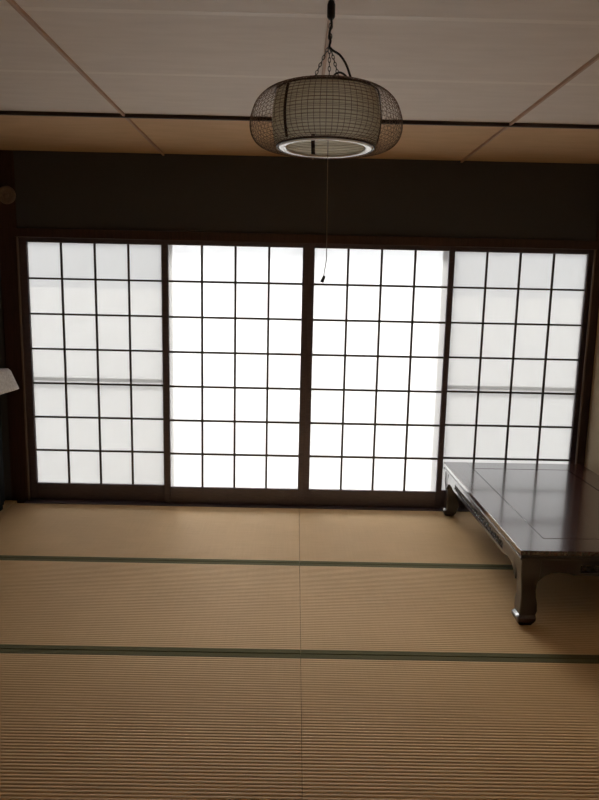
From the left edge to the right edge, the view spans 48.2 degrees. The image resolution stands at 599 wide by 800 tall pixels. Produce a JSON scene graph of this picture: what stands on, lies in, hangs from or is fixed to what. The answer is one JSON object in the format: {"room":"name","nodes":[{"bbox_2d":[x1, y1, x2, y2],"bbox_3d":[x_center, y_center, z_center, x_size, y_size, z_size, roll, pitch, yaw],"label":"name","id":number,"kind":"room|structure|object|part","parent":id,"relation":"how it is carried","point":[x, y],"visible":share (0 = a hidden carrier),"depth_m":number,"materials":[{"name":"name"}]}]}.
{"room":"traditional dwelling","nodes":[
{"label":"traditional dwelling","id":0,"kind":"room"},
{"bbox_2d":[0,500,16,513],"bbox_3d":[-2.228,0.930,3.187,0.634,0.055,2.799,1,9,0],"label":"floor","id":1,"kind":"structure","parent":0,"point":[7,503],"depth_m":4.47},
{"bbox_2d":[0,412,4,510],"bbox_3d":[-2.192,0.329,3.844,0.646,0.915,0.919,1,9,0],"label":"base cabinet","id":2,"kind":"object","parent":1,"relation":"on","point":[2,489],"visible":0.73,"depth_m":4.28,"materials":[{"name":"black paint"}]},
{"bbox_2d":[0,368,18,394],"bbox_3d":[-2.092,-0.065,3.776,0.644,0.130,0.929,1,9,0],"label":"cloth","id":3,"kind":"object","parent":2,"relation":"on","point":[8,383],"visible":1,"depth_m":4.14,"materials":[{"name":"beige fabric"}]},
{"bbox_2d":[0,0,598,163],"bbox_3d":[-0.256,-1.078,1.309,4.665,0.060,6.338,1,9,0],"label":"ceiling","id":4,"kind":"structure","parent":0,"point":[95,41],"depth_m":2.52,"materials":[{"name":"beige wood"}]},
{"bbox_2d":[6,0,163,155],"bbox_3d":[-0.837,-1.044,1.236,0.012,0.018,5.988,1,9,0],"label":"trim","id":5,"kind":"structure","parent":4,"relation":"attached to","point":[12,3],"depth_m":2.46,"materials":[{"name":"brown wood"}]},
{"bbox_2d":[0,6,598,85],"bbox_3d":[-0.254,-0.972,0.826,4.465,0.010,3.658,1,9,0],"label":"trim","id":6,"kind":"structure","parent":4,"relation":"attached to","point":[1,7],"depth_m":2.03,"materials":[{"name":"brown wood"}]},
{"bbox_2d":[0,111,598,128],"bbox_3d":[-0.265,-1.365,3.239,4.465,0.027,0.016,1,9,0],"label":"trim","id":7,"kind":"structure","parent":4,"relation":"attached to","point":[19,113],"depth_m":3.23,"materials":[{"name":"brown wood"}]},
{"bbox_2d":[250,0,402,282],"bbox_3d":[0.070,-0.708,1.809,0.410,0.773,0.410,1,9,0],"label":"pendant lamp","id":8,"kind":"object","parent":4,"relation":"hanging from","point":[336,116],"visible":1,"depth_m":1.70,"materials":[{"name":"brown wood"}]},
{"bbox_3d":[0.055,-0.886,1.771,0.053,0.111,0.009,-2,10,-19],"label":"chain","id":9,"kind":"part","parent":8,"relation":"part of","materials":[{"name":"metal"}]},
{"bbox_3d":[0.071,-0.753,1.801,0.290,0.130,0.290,1,9,0],"label":"lamp shade","id":10,"kind":"part","parent":8,"relation":"part of","materials":[{"name":"paper"}]},
{"bbox_3d":[0.076,-0.587,1.829,0.009,0.487,0.002,1,9,0],"label":"pull cord","id":11,"kind":"part","parent":8,"relation":"part of","materials":[{"name":"fabric"}]},
{"bbox_2d":[250,75,402,158],"bbox_3d":[0.071,-0.757,1.800,0.410,0.155,0.410,1,9,0],"label":"lampshade","id":12,"kind":"object","parent":8,"relation":"on","point":[337,116],"depth_m":1.69,"materials":[{"name":"brown wood"}]},
{"bbox_3d":[0.071,-0.758,1.800,0.280,0.157,0.280,1,9,0],"label":"frame","id":13,"kind":"part","parent":8,"relation":"part of","materials":[{"name":"beige wicker"}]},
{"bbox_3d":[0.080,-0.890,1.801,0.009,0.111,0.051,2,9,5],"label":"chain","id":14,"kind":"part","parent":8,"relation":"part of","materials":[{"name":"metal"}]},
{"bbox_3d":[0.094,-0.884,1.764,0.047,0.111,0.007,10,13,42],"label":"chain","id":15,"kind":"part","parent":8,"relation":"part of","materials":[{"name":"metal"}]},
{"bbox_2d":[321,0,334,76],"bbox_3d":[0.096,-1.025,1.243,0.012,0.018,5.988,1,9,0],"label":"chain","id":16,"kind":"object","parent":4,"relation":"hanging from","point":[326,40],"depth_m":2.30,"materials":[{"name":"brown metal"}]},
{"bbox_2d":[461,53,598,162],"bbox_3d":[1.029,-1.006,1.250,0.012,0.018,5.988,1,9,0],"label":"trim","id":17,"kind":"structure","parent":4,"relation":"attached to","point":[595,58],"depth_m":2.83,"materials":[{"name":"brown wood"}]},
{"bbox_2d":[0,150,598,499],"bbox_3d":[-0.294,-0.403,4.451,4.665,2.343,0.140,1,9,0],"label":"wall","id":18,"kind":"structure","parent":0,"point":[54,189],"depth_m":4.23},
{"bbox_2d":[0,186,15,203],"bbox_3d":[-1.840,-1.287,4.203,0.112,0.112,0.030,1,9,0],"label":"wall ornament","id":19,"kind":"object","parent":18,"relation":"attached to","point":[7,194],"visible":1,"depth_m":4.20,"materials":[{"name":"brown wood"}]},
{"bbox_2d":[0,150,30,502],"bbox_3d":[-1.870,-0.420,4.423,0.120,2.328,0.120,1,9,0],"label":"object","id":20,"kind":"structure","parent":18,"relation":"attached to","point":[8,251],"depth_m":4.36,"materials":[{"name":"brown wood"}]},
{"bbox_2d":[16,236,29,500],"bbox_3d":[-1.814,-0.177,4.401,0.010,1.748,0.012,1,9,0],"label":"trim","id":21,"kind":"structure","parent":18,"relation":"attached to","point":[17,247],"depth_m":4.39,"materials":[{"name":"brown wood"}]},
{"bbox_2d":[19,237,163,500],"bbox_3d":[-1.341,-0.179,4.450,0.947,1.748,0.028,1,9,0],"label":"door","id":22,"kind":"structure","parent":18,"relation":"in","point":[92,308],"depth_m":4.45,"materials":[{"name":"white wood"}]},
{"bbox_3d":[-1.318,-1.024,4.309,0.865,0.034,0.026,1,9,0],"label":"rail","id":23,"kind":"part","parent":22,"relation":"part of","materials":[{"name":"brown wood"}]},
{"bbox_3d":[-1.354,0.626,4.584,0.865,0.114,0.026,1,9,0],"label":"rail","id":24,"kind":"part","parent":22,"relation":"part of","materials":[{"name":"brown wood"}]},
{"bbox_2d":[161,240,308,504],"bbox_3d":[-0.428,-0.155,4.427,0.942,1.748,0.028,1,9,0],"label":"door","id":25,"kind":"structure","parent":18,"relation":"in","point":[234,314],"depth_m":4.42,"materials":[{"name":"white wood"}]},
{"bbox_3d":[-0.444,0.650,4.561,0.862,0.114,0.026,1,9,0],"label":"rail","id":26,"kind":"part","parent":25,"relation":"part of","materials":[{"name":"brown wood"}]},
{"bbox_3d":[-0.408,-1.000,4.286,0.862,0.034,0.026,1,9,0],"label":"rail","id":27,"kind":"part","parent":25,"relation":"part of","materials":[{"name":"brown wood"}]},
{"bbox_2d":[24,499,469,511],"bbox_3d":[0.011,0.741,4.602,3.733,0.059,0.164,1,9,0],"label":"sill","id":28,"kind":"structure","parent":18,"relation":"attached to","point":[38,501],"depth_m":4.53,"materials":[{"name":"brown wood"}]},
{"bbox_2d":[13,228,598,249],"bbox_3d":[0.050,-1.036,4.325,3.733,0.053,0.128,1,9,0],"label":"lintel","id":29,"kind":"object","parent":18,"relation":"attached to","point":[19,232],"visible":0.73,"depth_m":4.26,"materials":[{"name":"brown wood"}]},
{"bbox_2d":[303,243,455,507],"bbox_3d":[0.511,-0.136,4.434,0.937,1.748,0.028,1,9,0],"label":"door","id":30,"kind":"structure","parent":18,"relation":"in","point":[379,319],"depth_m":4.43,"materials":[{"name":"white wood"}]},
{"bbox_3d":[0.494,0.669,4.568,0.862,0.114,0.026,1,9,0],"label":"rail","id":31,"kind":"part","parent":30,"relation":"part of","materials":[{"name":"brown wood"}]},
{"bbox_3d":[0.530,-0.981,4.293,0.862,0.034,0.026,1,9,0],"label":"rail","id":32,"kind":"part","parent":30,"relation":"part of","materials":[{"name":"brown wood"}]},
{"bbox_2d":[441,247,593,506],"bbox_3d":[1.411,-0.123,4.471,0.934,1.748,0.028,1,9,0],"label":"door","id":33,"kind":"structure","parent":18,"relation":"in","point":[519,318],"depth_m":4.44,"materials":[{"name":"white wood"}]},
{"bbox_3d":[1.396,0.683,4.605,0.866,0.114,0.026,1,9,0],"label":"rail","id":34,"kind":"part","parent":33,"relation":"part of","materials":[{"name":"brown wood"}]},
{"bbox_3d":[1.432,-0.968,4.331,0.866,0.034,0.026,1,9,0],"label":"rail","id":35,"kind":"part","parent":33,"relation":"part of","materials":[{"name":"brown wood"}]},
{"bbox_2d":[584,313,598,474],"bbox_3d":[2.010,0.227,1.419,0.120,2.493,6.108,1,9,0],"label":"wall","id":36,"kind":"structure","parent":0,"point":[591,462],"depth_m":4.38,"materials":[{"name":"beige paint"}]},
{"bbox_2d":[574,213,598,465],"bbox_3d":[1.915,-0.343,4.452,0.066,2.328,0.120,1,9,0],"label":"trim","id":37,"kind":"structure","parent":36,"relation":"attached to","point":[595,296],"depth_m":4.41,"materials":[{"name":"brown wood"}]},
{"bbox_3d":[-0.307,1.336,1.604,4.665,0.145,6.128,1,9,0],"label":"floor","id":38,"kind":"structure","parent":0,"visible":0},
{"bbox_2d":[0,503,299,562],"bbox_3d":[-0.958,0.809,4.062,1.911,0.050,0.912,1,9,0],"label":"mat","id":39,"kind":"object","parent":38,"relation":"on","point":[27,530],"visible":1,"depth_m":4.00,"materials":[{"name":"beige plant"}]},
{"bbox_2d":[0,558,300,653],"bbox_3d":[-0.954,0.959,3.162,1.911,0.050,0.909,1,9,0],"label":"mat","id":40,"kind":"object","parent":38,"relation":"on","point":[46,604],"visible":0.98,"depth_m":3.09,"materials":[{"name":"beige plant"}]},
{"bbox_2d":[0,649,301,799],"bbox_3d":[-0.950,1.109,2.265,1.911,0.050,0.909,1,9,0],"label":"mat","id":41,"kind":"object","parent":38,"relation":"on","point":[75,724],"visible":1,"depth_m":2.25,"materials":[{"name":"beige plant"}]},
{"bbox_2d":[299,509,598,568],"bbox_3d":[0.957,0.849,4.077,1.916,0.050,0.912,1,9,0],"label":"mat","id":42,"kind":"object","parent":38,"relation":"on","point":[326,536],"visible":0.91,"depth_m":3.99,"materials":[{"name":"beige plant"}]},
{"bbox_2d":[441,462,598,624],"bbox_3d":[1.415,0.715,3.715,0.914,0.350,1.542,1,9,-1],"label":"table","id":43,"kind":"object","parent":42,"relation":"on","point":[544,518],"visible":1,"depth_m":3.47,"materials":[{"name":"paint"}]},
{"bbox_3d":[1.002,0.612,4.417,0.099,0.305,0.114,1,9,-1],"label":"leg","id":44,"kind":"part","parent":43,"relation":"part of","materials":[{"name":"paint"}]},
{"bbox_3d":[1.417,0.576,3.692,0.910,0.024,1.514,1,9,-1],"label":"moulding","id":45,"kind":"part","parent":43,"relation":"part of","materials":[{"name":"paint"}]},
{"bbox_3d":[1.017,0.847,3.009,0.099,0.305,0.114,1,9,-1],"label":"leg","id":46,"kind":"part","parent":43,"relation":"part of","materials":[{"name":"paint"}]},
{"bbox_3d":[1.418,0.554,3.688,0.604,0.022,1.208,1,9,-1],"label":"panel","id":47,"kind":"part","parent":43,"relation":"part of","materials":[{"name":"paint"}]},
{"bbox_2d":[300,563,598,658],"bbox_3d":[0.961,0.998,3.177,1.916,0.050,0.909,1,9,0],"label":"mat","id":48,"kind":"object","parent":38,"relation":"on","point":[346,609],"visible":0.98,"depth_m":3.08,"materials":[{"name":"beige plant"}]},
{"bbox_2d":[301,654,598,799],"bbox_3d":[0.964,1.148,2.280,1.916,0.050,0.909,1,9,0],"label":"mat","id":49,"kind":"object","parent":38,"relation":"on","point":[373,727],"visible":0.99,"depth_m":2.28,"materials":[{"name":"beige plant"}]}
]}

